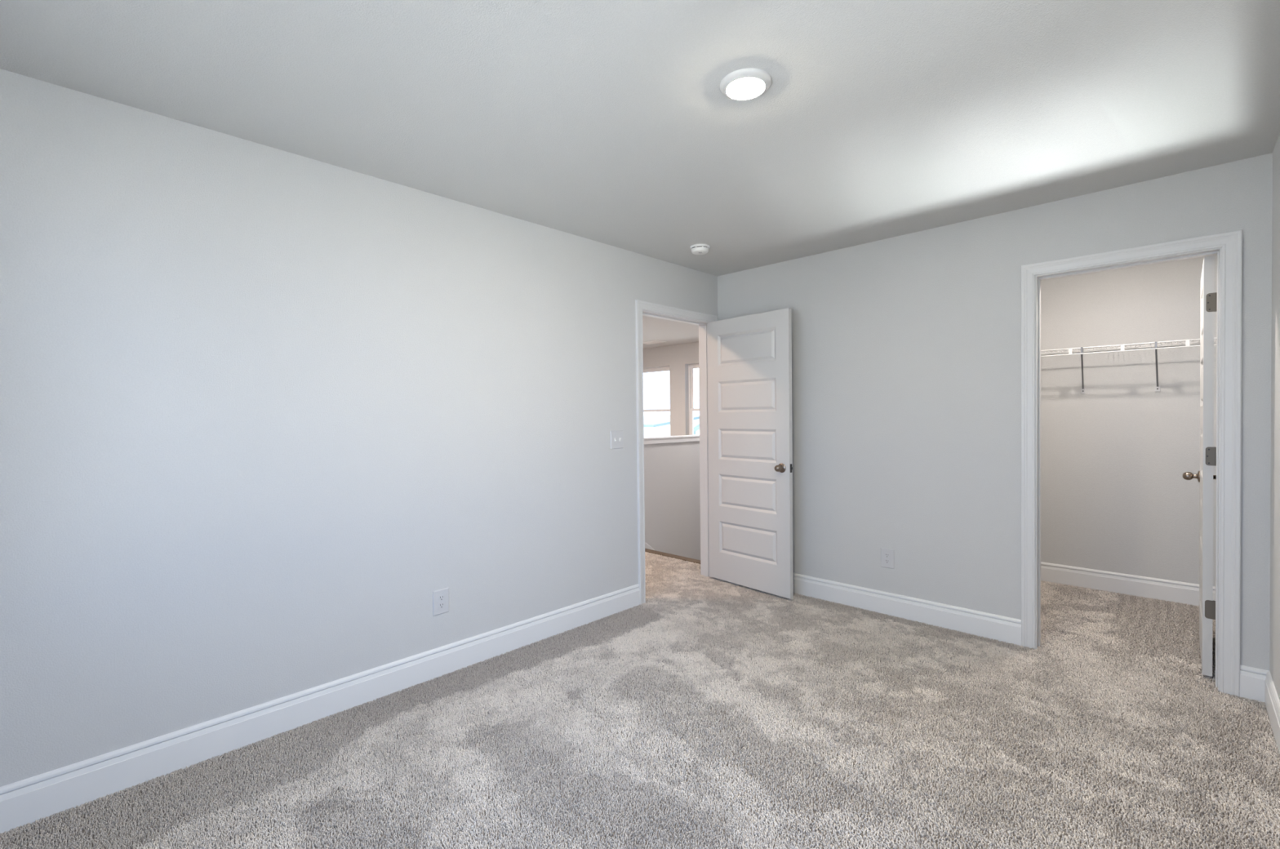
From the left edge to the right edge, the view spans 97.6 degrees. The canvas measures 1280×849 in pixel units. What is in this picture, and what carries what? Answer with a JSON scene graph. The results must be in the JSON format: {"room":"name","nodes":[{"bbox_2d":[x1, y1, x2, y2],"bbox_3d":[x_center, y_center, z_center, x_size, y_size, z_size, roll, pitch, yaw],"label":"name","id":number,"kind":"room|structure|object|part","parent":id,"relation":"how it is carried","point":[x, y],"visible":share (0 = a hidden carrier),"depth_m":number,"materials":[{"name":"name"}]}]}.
{"room":"empty bedroom","nodes":[
{"label":"empty bedroom","id":0,"kind":"room"},
{"bbox_2d":[0,68,717,786],"bbox_3d":[-0.875,0.155,3.096,0.120,2.650,4.490,0,1,44],"label":"wall","id":1,"kind":"structure","parent":0,"point":[260,405],"depth_m":2.31,"materials":[{"name":"paint"}]},
{"bbox_2d":[0,583,639,833],"bbox_3d":[-1.149,1.214,2.720,0.015,0.149,3.290,0,1,44],"label":"baseboard","id":2,"kind":"structure","parent":1,"relation":"attached to","point":[24,802],"depth_m":2.30,"materials":[{"name":"white paint"}]},
{"bbox_2d":[432,586,448,616],"bbox_3d":[-1.016,0.905,2.861,0.008,0.126,0.086,0,1,44],"label":"wall outlet","id":3,"kind":"object","parent":1,"relation":"attached to","point":[440,597],"visible":1,"depth_m":2.86,"materials":[{"name":"grey plastic"}]},
{"bbox_2d":[438,602,444,608],"bbox_3d":[-1.014,0.925,2.860,0.003,0.027,0.034,0,1,44],"label":"receptacle","id":4,"kind":"object","parent":3,"relation":"attached to","point":[441,605],"depth_m":2.86,"materials":[{"name":"grey plastic"}]},
{"bbox_2d":[438,595,444,600],"bbox_3d":[-1.014,0.886,2.859,0.003,0.027,0.034,0,1,44],"label":"receptacle","id":5,"kind":"object","parent":3,"relation":"attached to","point":[441,597],"depth_m":2.86,"materials":[{"name":"grey plastic"}]},
{"bbox_2d":[610,430,623,448],"bbox_3d":[-0.150,0.101,3.748,0.016,0.122,0.116,0,1,44],"label":"light switch","id":6,"kind":"object","parent":1,"relation":"attached to","point":[616,436],"visible":1,"depth_m":3.75,"materials":[{"name":"grey plastic"}]},
{"bbox_2d":[635,299,717,604],"bbox_3d":[0.259,0.189,4.269,0.156,2.124,0.932,0,1,44],"label":"door frame","id":7,"kind":"structure","parent":1,"relation":"attached to","point":[642,308],"depth_m":4.24,"materials":[{"name":"white paint"}]},
{"bbox_3d":[0.210,0.189,4.317,0.018,2.124,0.932,0,1,44],"label":"casing","id":8,"kind":"part","parent":7,"relation":"part of","materials":[{"name":"white paint"}]},
{"bbox_2d":[0,0,1279,348],"bbox_3d":[-0.543,-1.275,4.911,8.427,0.150,7.610,0,1,44],"label":"ceiling","id":9,"kind":"structure","parent":0,"point":[611,122],"depth_m":1.99,"materials":[{"name":"paint"}]},
{"bbox_2d":[643,340,666,344],"bbox_3d":[0.193,-1.256,8.568,0.380,0.010,0.220,0,1,44],"label":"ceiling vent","id":10,"kind":"object","parent":9,"relation":"in","point":[652,341],"visible":0.88,"depth_m":8.54,"materials":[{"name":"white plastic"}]},
{"bbox_2d":[689,244,709,254],"bbox_3d":[0.403,-1.170,3.762,0.132,0.046,0.132,0,1,44],"label":"smoke detector","id":11,"kind":"object","parent":9,"relation":"attached to","point":[696,249],"visible":1,"depth_m":3.72,"materials":[{"name":"white plastic"}]},
{"bbox_2d":[720,67,771,100],"bbox_3d":[0.361,-1.153,1.917,0.175,0.025,0.175,0,1,44],"label":"recessed light","id":12,"kind":"object","parent":9,"relation":"in","point":[744,84],"visible":1,"depth_m":1.89,"materials":[{"name":"grey plastic"}]},
{"bbox_2d":[0,552,1279,848],"bbox_3d":[-0.575,1.311,4.901,8.207,0.120,7.460,0,1,44],"label":"floor","id":13,"kind":"structure","parent":0,"point":[801,770],"depth_m":2.05,"materials":[{"name":"grey carpet"}]},
{"bbox_2d":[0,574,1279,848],"bbox_3d":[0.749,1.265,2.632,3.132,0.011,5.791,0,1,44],"label":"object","id":14,"kind":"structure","parent":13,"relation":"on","point":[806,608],"depth_m":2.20,"materials":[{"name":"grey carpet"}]},
{"bbox_2d":[644,551,700,592],"bbox_3d":[-0.684,1.247,4.896,2.071,0.011,1.778,0,1,44],"label":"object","id":15,"kind":"structure","parent":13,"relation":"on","point":[661,572],"depth_m":4.75,"materials":[{"name":"beige carpet"}]},
{"bbox_2d":[643,342,698,435],"bbox_3d":[0.903,0.649,8.749,5.180,3.840,0.150,0,1,44],"label":"wall","id":16,"kind":"structure","parent":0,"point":[677,357],"depth_m":8.91,"materials":[{"name":"paint"}]},
{"bbox_2d":[643,366,670,412],"bbox_3d":[0.275,-0.222,9.384,0.790,1.458,0.050,0,1,44],"label":"window","id":17,"kind":"structure","parent":16,"relation":"attached to","point":[663,368],"depth_m":9.35,"materials":[{"name":"white plastic"}]},
{"bbox_3d":[0.280,-0.568,9.387,0.730,0.707,0.020,0,1,44],"label":"sash","id":18,"kind":"part","parent":17,"relation":"part of","materials":[{"name":"white plastic"}]},
{"bbox_3d":[0.275,-0.222,9.384,0.790,1.458,0.050,0,1,44],"label":"frame","id":19,"kind":"part","parent":17,"relation":"part of","materials":[{"name":"white plastic"}]},
{"bbox_3d":[0.272,0.111,9.381,0.730,0.731,0.020,0,1,44],"label":"sash","id":20,"kind":"part","parent":17,"relation":"part of","materials":[{"name":"white plastic"}]},
{"bbox_2d":[688,363,699,435],"bbox_3d":[1.073,-0.220,8.612,0.790,1.458,0.050,0,1,44],"label":"window","id":21,"kind":"structure","parent":16,"relation":"attached to","point":[691,366],"depth_m":8.85,"materials":[{"name":"white plastic"}]},
{"bbox_3d":[1.078,-0.565,8.616,0.730,0.707,0.020,0,1,44],"label":"sash","id":22,"kind":"part","parent":21,"relation":"part of","materials":[{"name":"white plastic"}]},
{"bbox_3d":[1.070,0.114,8.610,0.730,0.731,0.020,0,1,44],"label":"sash","id":23,"kind":"part","parent":21,"relation":"part of","materials":[{"name":"white plastic"}]},
{"bbox_2d":[644,440,700,559],"bbox_3d":[0.933,1.368,6.693,0.115,2.462,2.790,0,1,44],"label":"wall","id":24,"kind":"structure","parent":0,"point":[672,492],"depth_m":6.02,"materials":[{"name":"paint"}]},
{"bbox_2d":[644,542,654,550],"bbox_3d":[0.324,1.591,5.973,0.012,0.850,1.100,0,1,44],"label":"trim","id":25,"kind":"structure","parent":24,"relation":"attached to","point":[646,545],"depth_m":5.71,"materials":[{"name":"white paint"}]},
{"bbox_2d":[644,434,699,444],"bbox_3d":[0.912,0.145,6.668,0.154,0.064,2.809,0,1,44],"label":"trim","id":26,"kind":"structure","parent":24,"relation":"on","point":[665,439],"depth_m":5.97,"materials":[{"name":"white paint"}]},
{"bbox_2d":[706,307,793,599],"bbox_3d":[0.809,0.205,4.213,0.178,2.035,0.782,-1,1,-41],"label":"door","id":27,"kind":"structure","parent":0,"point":[749,357],"depth_m":4.16,"materials":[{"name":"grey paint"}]},
{"bbox_3d":[0.977,0.308,3.939,0.072,0.066,0.066,-1,1,-41],"label":"knob","id":28,"kind":"part","parent":27,"relation":"part of","materials":[{"name":"silver metal"}]},
{"bbox_2d":[717,152,1272,670],"bbox_3d":[1.811,0.121,3.538,3.127,2.650,0.120,0,1,44],"label":"wall","id":29,"kind":"structure","parent":0,"point":[906,348],"depth_m":3.39,"materials":[{"name":"paint"}]},
{"bbox_2d":[880,547,894,568],"bbox_3d":[1.615,0.874,3.656,0.086,0.126,0.008,0,1,44],"label":"wall outlet","id":30,"kind":"object","parent":29,"relation":"attached to","point":[887,555],"visible":1,"depth_m":3.65,"materials":[{"name":"grey plastic"}]},
{"bbox_2d":[884,559,889,564],"bbox_3d":[1.614,0.894,3.655,0.034,0.027,0.003,0,1,44],"label":"receptacle","id":31,"kind":"object","parent":30,"relation":"attached to","point":[886,561],"depth_m":3.66,"materials":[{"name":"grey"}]},
{"bbox_2d":[884,553,889,557],"bbox_3d":[1.613,0.855,3.654,0.034,0.027,0.003,0,1,44],"label":"receptacle","id":32,"kind":"object","parent":30,"relation":"attached to","point":[886,555],"depth_m":3.65,"materials":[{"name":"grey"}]},
{"bbox_2d":[793,573,1021,645],"bbox_3d":[1.398,1.171,3.869,2.078,0.149,0.015,0,1,44],"label":"baseboard","id":33,"kind":"structure","parent":29,"relation":"attached to","point":[1000,628],"depth_m":3.54,"materials":[{"name":"white paint"}]},
{"bbox_2d":[1021,229,1242,697],"bbox_3d":[2.482,0.183,2.890,0.838,2.131,0.156,0,1,44],"label":"door frame","id":34,"kind":"structure","parent":29,"relation":"attached to","point":[1228,246],"depth_m":2.63,"materials":[{"name":"white paint"}]},
{"bbox_2d":[1182,255,1217,676],"bbox_3d":[2.995,0.200,2.963,0.178,2.035,0.694,0,1,44],"label":"door","id":35,"kind":"structure","parent":29,"relation":"in","point":[1208,299],"depth_m":2.72,"materials":[{"name":"grey paint"}]},
{"bbox_3d":[3.157,0.295,3.208,0.072,0.066,0.066,0,1,44],"label":"knob","id":36,"kind":"part","parent":35,"relation":"part of","materials":[{"name":"silver metal"}]},
{"bbox_2d":[1240,664,1269,702],"bbox_3d":[2.780,1.176,2.533,0.091,0.149,0.015,0,1,44],"label":"baseboard","id":37,"kind":"structure","parent":29,"relation":"attached to","point":[1252,679],"depth_m":2.53,"materials":[{"name":"white paint"}]},
{"bbox_2d":[1040,254,1217,586],"bbox_3d":[3.298,0.095,4.249,1.977,2.650,0.100,0,1,44],"label":"wall","id":38,"kind":"structure","parent":0,"point":[1116,497],"depth_m":4.02,"materials":[{"name":"paint"}]},
{"bbox_2d":[1040,561,1215,606],"bbox_3d":[3.262,1.146,4.230,1.757,0.149,0.015,0,1,44],"label":"baseboard","id":39,"kind":"structure","parent":38,"relation":"attached to","point":[1180,592],"depth_m":4.02,"materials":[{"name":"white paint"}]},
{"bbox_2d":[1040,337,1216,393],"bbox_3d":[3.137,-0.385,4.095,1.737,0.318,0.328,0,1,44],"label":"wire shelf","id":40,"kind":"object","parent":38,"relation":"attached to","point":[1188,343],"visible":0.56,"depth_m":3.85,"materials":[{"name":"white metal"}]},
{"bbox_2d":[1269,133,1279,700],"bbox_3d":[1.331,0.164,0.879,0.120,2.650,4.370,0,1,44],"label":"wall","id":41,"kind":"structure","parent":0,"point":[1274,625],"depth_m":2.36,"materials":[{"name":"paint"}]},
{"bbox_2d":[1264,671,1279,755],"bbox_3d":[1.335,1.214,0.985,0.015,0.149,4.250,0,1,44],"label":"baseboard","id":42,"kind":"structure","parent":41,"relation":"attached to","point":[1272,701],"depth_m":2.30,"materials":[{"name":"white paint"}]},
{"bbox_3d":[0.337,1.952,5.219,1.080,1.350,0.102,0,1,44],"label":"wall","id":43,"kind":"structure","parent":0,"visible":0},
{"bbox_2d":[644,548,700,564],"bbox_3d":[0.337,1.252,5.208,1.068,0.049,0.092,0,1,44],"label":"trim","id":44,"kind":"structure","parent":43,"relation":"on","point":[681,557],"depth_m":5.21,"materials":[{"name":"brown wood"}]},
{"label":"outside","id":45,"kind":"structure","parent":0,"visible":0},
{"label":"ground","id":46,"kind":"structure","parent":45,"visible":0},
{"bbox_2d":[644,414,699,437],"bbox_3d":[-0.765,1.616,39.378,13.700,4.450,9.700,0,1,44],"label":"house","id":47,"kind":"structure","parent":46,"relation":"on","point":[654,425],"depth_m":32.30,"materials":[{"name":"white"}]},
{"bbox_2d":[693,423,699,435],"bbox_3d":[9.025,0.909,30.726,8.700,5.910,9.700,0,1,44],"label":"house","id":48,"kind":"structure","parent":46,"relation":"on","point":[696,428],"depth_m":30.05,"materials":[{"name":"white"}]}
]}

